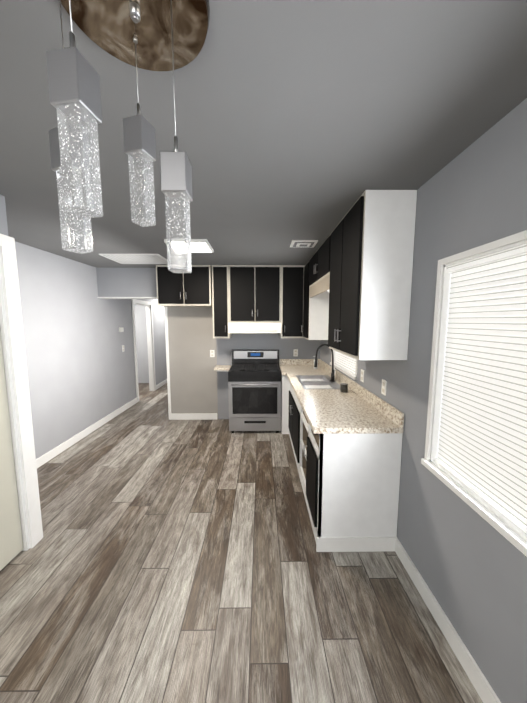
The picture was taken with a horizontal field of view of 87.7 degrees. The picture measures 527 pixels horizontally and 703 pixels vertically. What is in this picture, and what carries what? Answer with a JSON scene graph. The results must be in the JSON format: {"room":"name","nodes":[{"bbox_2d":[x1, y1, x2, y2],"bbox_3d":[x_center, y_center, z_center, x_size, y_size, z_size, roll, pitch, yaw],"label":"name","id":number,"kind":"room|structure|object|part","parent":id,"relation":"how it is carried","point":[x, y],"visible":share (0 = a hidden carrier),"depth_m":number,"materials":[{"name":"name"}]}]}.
{"room":"kitchen","nodes":[
{"label":"kitchen","id":0,"kind":"room"},
{"bbox_2d":[0,195,8,235],"bbox_3d":[-1.717,0.387,0.240,0.100,2.430,3.380,0,6,-1],"label":"wall","id":1,"kind":"structure","parent":0,"point":[3,224],"depth_m":1.78,"materials":[{"name":"grey paint"}]},
{"bbox_2d":[0,330,23,570],"bbox_3d":[-1.706,0.492,0.855,0.032,2.045,1.972,0,6,-1],"label":"door","id":2,"kind":"structure","parent":1,"relation":"in","point":[11,543],"depth_m":1.82,"materials":[{"name":"beige wood"}]},
{"bbox_2d":[0,234,42,550],"bbox_3d":[-1.713,0.445,0.873,0.120,2.175,2.175,0,6,-1],"label":"trim","id":3,"kind":"structure","parent":1,"relation":"attached to","point":[14,355],"depth_m":1.88,"materials":[{"name":"white wood"}]},
{"bbox_2d":[15,241,166,458],"bbox_3d":[-2.598,-0.188,5.399,0.100,2.430,7.020,0,6,-1],"label":"wall","id":4,"kind":"structure","parent":0,"point":[81,370],"depth_m":3.62,"materials":[{"name":"grey paint"}]},
{"bbox_2d":[36,397,137,467],"bbox_3d":[-2.524,1.164,3.780,0.014,0.100,3.500,0,6,-1],"label":"baseboard","id":5,"kind":"structure","parent":4,"relation":"attached to","point":[60,448],"depth_m":3.75,"materials":[{"name":"white wood"}]},
{"bbox_2d":[132,299,155,401],"bbox_3d":[-2.594,-0.052,5.893,0.118,2.050,0.970,0,6,-1],"label":"door frame","id":6,"kind":"structure","parent":4,"relation":"attached to","point":[150,344],"depth_m":6.24,"materials":[{"name":"white wood"}]},
{"bbox_2d":[156,379,166,389],"bbox_3d":[-2.563,0.722,7.750,0.014,0.100,2.550,0,6,-1],"label":"baseboard","id":7,"kind":"structure","parent":4,"relation":"attached to","point":[162,383],"depth_m":6.85,"materials":[{"name":"white wood"}]},
{"bbox_2d":[96,268,156,296],"bbox_3d":[-2.048,-1.067,4.301,0.980,0.440,0.220,0,6,-1],"label":"wall","id":8,"kind":"structure","parent":0,"point":[126,282],"depth_m":4.19,"materials":[{"name":"grey paint"}]},
{"bbox_2d":[98,297,156,298],"bbox_3d":[-2.048,-0.840,4.318,0.980,0.015,0.235,0,6,-1],"label":"trim","id":9,"kind":"structure","parent":8,"relation":"attached to","point":[128,297],"depth_m":4.21,"materials":[{"name":"white wood"}]},
{"bbox_2d":[134,304,148,382],"bbox_3d":[-3.405,-0.380,7.121,1.480,2.430,0.100,0,6,-1],"label":"door","id":10,"kind":"structure","parent":0,"point":[141,342],"depth_m":7.08,"materials":[{"name":"grey paint"}]},
{"bbox_2d":[0,383,482,702],"bbox_3d":[-1.551,1.230,3.867,5.160,0.050,10.600,0,6,-1],"label":"floor","id":11,"kind":"structure","parent":0,"point":[164,559],"depth_m":1.65,"materials":[{"name":"brown wood"}]},
{"bbox_2d":[228,349,280,432],"bbox_3d":[-0.125,0.583,4.171,0.752,1.170,0.642,0,6,-1],"label":"gas range","id":12,"kind":"object","parent":11,"relation":"on","point":[254,384],"visible":0.98,"depth_m":3.93,"materials":[{"name":"silver metal"}]},
{"bbox_3d":[-0.122,0.466,3.865,0.652,0.024,0.060,0,6,-1],"label":"handle","id":13,"kind":"part","parent":12,"relation":"part of","materials":[{"name":"silver metal"}]},
{"bbox_2d":[283,376,286,427],"bbox_3d":[0.634,0.731,4.189,0.575,0.870,0.686,0,6,-1],"label":"base cabinet","id":14,"kind":"object","parent":11,"relation":"on","point":[284,377],"depth_m":3.91,"materials":[{"name":"white wood"}]},
{"bbox_2d":[287,376,334,479],"bbox_3d":[0.642,0.823,3.371,0.575,0.870,1.141,0,6,-1],"label":"base cabinet","id":15,"kind":"object","parent":11,"relation":"on","point":[297,424],"depth_m":3.14,"materials":[{"name":"black wood"}]},
{"bbox_2d":[279,364,402,435],"bbox_3d":[0.600,0.393,3.164,0.662,0.050,2.648,0,6,-1],"label":"countertop","id":16,"kind":"structure","parent":15,"relation":"on","point":[337,411],"depth_m":2.23,"materials":[{"name":"beige stone"}]},
{"bbox_2d":[295,375,340,388],"bbox_3d":[0.639,0.440,3.268,0.426,0.174,0.736,0,6,-1],"label":"sink","id":17,"kind":"object","parent":16,"relation":"in","point":[304,381],"depth_m":3.25,"materials":[{"name":"silver metal"}]},
{"bbox_2d":[315,344,334,383],"bbox_3d":[0.723,0.132,3.216,0.254,0.448,0.095,0,6,-1],"label":"faucet","id":18,"kind":"object","parent":16,"relation":"on","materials":[{"name":"black metal"}]},
{"bbox_2d":[340,383,347,391],"bbox_3d":[0.819,0.369,2.789,0.073,0.079,0.074,0,6,-1],"label":"jar","id":19,"kind":"object","parent":16,"relation":"on","point":[344,387],"depth_m":2.76,"materials":[{"name":"black glass"}]},
{"bbox_2d":[303,432,400,551],"bbox_3d":[0.654,1.063,2.161,0.575,0.660,0.440,0,6,-1],"label":"base cabinet","id":20,"kind":"object","parent":11,"relation":"on","point":[352,505],"depth_m":1.93,"materials":[{"name":"white wood"}]},
{"bbox_2d":[167,307,319,418],"bbox_3d":[-0.319,-0.087,4.487,2.480,2.430,0.100,0,6,-1],"label":"wall","id":21,"kind":"structure","parent":0,"point":[198,383],"depth_m":4.45,"materials":[{"name":"beige paint"}]},
{"bbox_2d":[164,307,170,419],"bbox_3d":[-1.549,0.145,4.460,0.042,1.975,0.042,0,6,-1],"label":"trim","id":22,"kind":"structure","parent":21,"relation":"attached to","point":[167,360],"depth_m":4.44,"materials":[{"name":"white wood"}]},
{"bbox_2d":[156,265,212,306],"bbox_3d":[-1.164,-0.977,4.137,0.785,0.577,0.377,0,6,-1],"label":"upper cabinet","id":23,"kind":"object","parent":21,"relation":"attached to","point":[193,288],"visible":0.94,"depth_m":3.99,"materials":[{"name":"black wood"}]},
{"bbox_2d":[171,413,216,419],"bbox_3d":[-1.148,1.078,4.552,0.760,0.100,0.014,0,6,-1],"label":"baseboard","id":24,"kind":"structure","parent":21,"relation":"attached to","point":[186,416],"depth_m":4.55,"materials":[{"name":"white wood"}]},
{"bbox_2d":[210,350,214,356],"bbox_3d":[-0.828,0.034,4.441,0.070,0.115,0.008,0,6,-1],"label":"electrical outlet","id":25,"kind":"object","parent":21,"relation":"attached to","point":[212,353],"visible":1,"depth_m":4.44,"materials":[{"name":"white plastic"}]},
{"bbox_2d":[212,265,231,337],"bbox_3d":[-0.631,-0.739,4.169,0.240,1.057,0.377,0,6,-1],"label":"upper cabinet","id":26,"kind":"object","parent":21,"relation":"attached to","point":[220,289],"visible":0.98,"depth_m":4.01,"materials":[{"name":"black wood"}]},
{"bbox_2d":[214,365,231,371],"bbox_3d":[-0.638,0.288,4.333,0.238,0.100,0.277,0,6,-1],"label":"shelf","id":27,"kind":"object","parent":21,"relation":"attached to","point":[222,368],"visible":0.75,"depth_m":4.34,"materials":[{"name":"stone"}]},
{"bbox_2d":[229,265,280,322],"bbox_3d":[-0.126,-0.854,4.161,0.760,0.827,0.377,0,6,-1],"label":"upper cabinet","id":28,"kind":"object","parent":21,"relation":"attached to","point":[254,293],"visible":1,"depth_m":4.01,"materials":[{"name":"black wood"}]},
{"bbox_2d":[228,323,280,332],"bbox_3d":[-0.126,-0.361,4.155,0.756,0.146,0.497,0,6,-1],"label":"range hood","id":29,"kind":"object","parent":28,"relation":"attached to","point":[254,327],"visible":0.95,"depth_m":3.94,"materials":[{"name":"white metal"}]},
{"bbox_2d":[279,265,304,337],"bbox_3d":[0.430,-0.740,4.179,0.343,1.057,0.377,0,6,-1],"label":"upper cabinet","id":30,"kind":"object","parent":21,"relation":"attached to","point":[292,291],"visible":0.98,"depth_m":4.02,"materials":[{"name":"black wood"}]},
{"bbox_2d":[293,349,297,355],"bbox_3d":[0.522,0.023,4.454,0.070,0.115,0.008,0,6,-1],"label":"electrical outlet","id":31,"kind":"object","parent":21,"relation":"attached to","point":[295,352],"visible":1,"depth_m":4.45,"materials":[{"name":"white plastic"}]},
{"bbox_2d":[279,360,314,363],"bbox_3d":[0.578,0.173,4.462,0.643,0.100,0.019,0,6,-1],"label":"backsplash","id":32,"kind":"structure","parent":21,"relation":"attached to","point":[280,361],"depth_m":4.45,"materials":[{"name":"beige stone"}]},
{"bbox_2d":[0,0,526,267],"bbox_3d":[-1.551,-1.234,3.592,5.160,0.050,10.600,0,6,-1],"label":"ceiling","id":33,"kind":"structure","parent":0,"point":[305,119],"depth_m":1.06,"materials":[{"name":"paint"}]},
{"bbox_2d":[46,0,209,272],"bbox_3d":[-0.326,-0.546,0.703,0.379,0.675,0.410,0,6,-1],"label":"pendant chandelier","id":34,"kind":"object","parent":33,"relation":"hanging from","point":[160,35],"visible":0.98,"depth_m":0.68,"materials":[{"name":"clear glass"}]},
{"bbox_2d":[99,254,166,263],"bbox_3d":[-1.626,-1.199,3.571,0.710,0.013,0.550,0,6,-1],"label":"ceiling light","id":35,"kind":"object","parent":33,"relation":"in","point":[139,258],"visible":0.98,"depth_m":3.50,"materials":[{"name":"white plastic"}]},
{"bbox_2d":[164,239,213,252],"bbox_3d":[-0.774,-1.117,2.919,0.420,0.033,0.420,0,6,-1],"label":"recessed light","id":36,"kind":"object","parent":33,"relation":"in","point":[200,245],"visible":0.5,"depth_m":2.86,"materials":[{"name":"white plastic"}]},
{"bbox_2d":[290,240,317,247],"bbox_3d":[0.416,-1.115,2.861,0.260,0.023,0.240,0,6,-1],"label":"ceiling vent","id":37,"kind":"object","parent":33,"relation":"in","point":[304,243],"visible":0.98,"depth_m":2.81,"materials":[{"name":"white metal"}]},
{"bbox_2d":[320,98,526,702],"bbox_3d":[1.001,0.244,1.519,0.100,2.430,6.100,0,6,-1],"label":"wall","id":38,"kind":"structure","parent":0,"point":[469,562],"depth_m":1.33,"materials":[{"name":"grey paint"}]},
{"bbox_2d":[301,261,328,339],"bbox_3d":[0.740,-0.703,3.843,0.367,1.057,0.406,0,6,-1],"label":"upper cabinet","id":39,"kind":"object","parent":38,"relation":"attached to","point":[315,316],"visible":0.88,"depth_m":3.68,"materials":[{"name":"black wood"}]},
{"bbox_2d":[310,274,329,297],"bbox_3d":[0.625,-0.714,3.075,0.020,0.130,1.107,0,6,-1],"label":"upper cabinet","id":40,"kind":"object","parent":38,"relation":"attached to","point":[321,286],"visible":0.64,"depth_m":2.96,"materials":[{"name":"beige wood"}]},
{"bbox_2d":[309,232,331,286],"bbox_3d":[0.748,-0.961,3.049,0.367,0.367,1.107,0,6,-1],"label":"upper cabinet","id":41,"kind":"object","parent":38,"relation":"attached to","point":[319,265],"visible":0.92,"depth_m":2.88,"materials":[{"name":"black wood"}]},
{"bbox_2d":[330,350,357,379],"bbox_3d":[0.984,-0.213,3.188,0.160,1.430,1.520,0,6,-1],"label":"window","id":42,"kind":"structure","parent":38,"relation":"in","point":[346,364],"depth_m":3.16,"materials":[{"name":"plastic"}]},
{"bbox_2d":[360,369,363,381],"bbox_3d":[0.936,0.229,2.603,0.008,0.115,0.070,0,6,-1],"label":"electrical outlet","id":43,"kind":"object","parent":38,"relation":"attached to","point":[362,376],"visible":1,"depth_m":2.59,"materials":[{"name":"white plastic"}]},
{"bbox_2d":[335,369,403,455],"bbox_3d":[0.918,0.432,3.172,0.027,0.330,2.648,0,6,-1],"label":"backsplash","id":44,"kind":"structure","parent":38,"relation":"attached to","point":[388,410],"depth_m":2.22,"materials":[{"name":"beige stone"}]},
{"bbox_2d":[328,190,416,359],"bbox_3d":[0.757,-0.512,2.139,0.367,1.057,0.794,0,6,-1],"label":"upper cabinet","id":45,"kind":"object","parent":38,"relation":"attached to","point":[372,249],"visible":1,"depth_m":1.77,"materials":[{"name":"white wood"}]},
{"bbox_3d":[0.590,-0.126,2.183,0.032,0.100,0.090,0,6,-1],"label":"handle","id":46,"kind":"part","parent":45,"relation":"part of","materials":[{"name":"silver metal"}]},
{"bbox_2d":[381,379,386,395],"bbox_3d":[0.941,0.280,2.146,0.008,0.115,0.070,0,6,-1],"label":"electrical outlet","id":47,"kind":"object","parent":38,"relation":"attached to","point":[383,388],"visible":1,"depth_m":2.13,"materials":[{"name":"white plastic"}]},
{"bbox_2d":[395,538,500,702],"bbox_3d":[0.957,1.549,0.336,0.014,0.100,3.260,0,6,-1],"label":"baseboard","id":48,"kind":"structure","parent":38,"relation":"attached to","point":[480,683],"depth_m":1.39,"materials":[{"name":"white wood"}]},
{"bbox_2d":[421,230,526,556],"bbox_3d":[0.991,0.143,0.984,0.130,1.150,1.120,0,6,-1],"label":"window","id":49,"kind":"structure","parent":38,"relation":"in","point":[511,532],"depth_m":1.45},
{"bbox_2d":[435,244,526,532],"bbox_3d":[0.991,0.143,0.984,0.050,1.066,1.034,0,6,-1],"label":"window blinds","id":50,"kind":"object","parent":49,"relation":"attached to","point":[482,448],"visible":1,"depth_m":1.20,"materials":[{"name":"plastic"}]}
]}

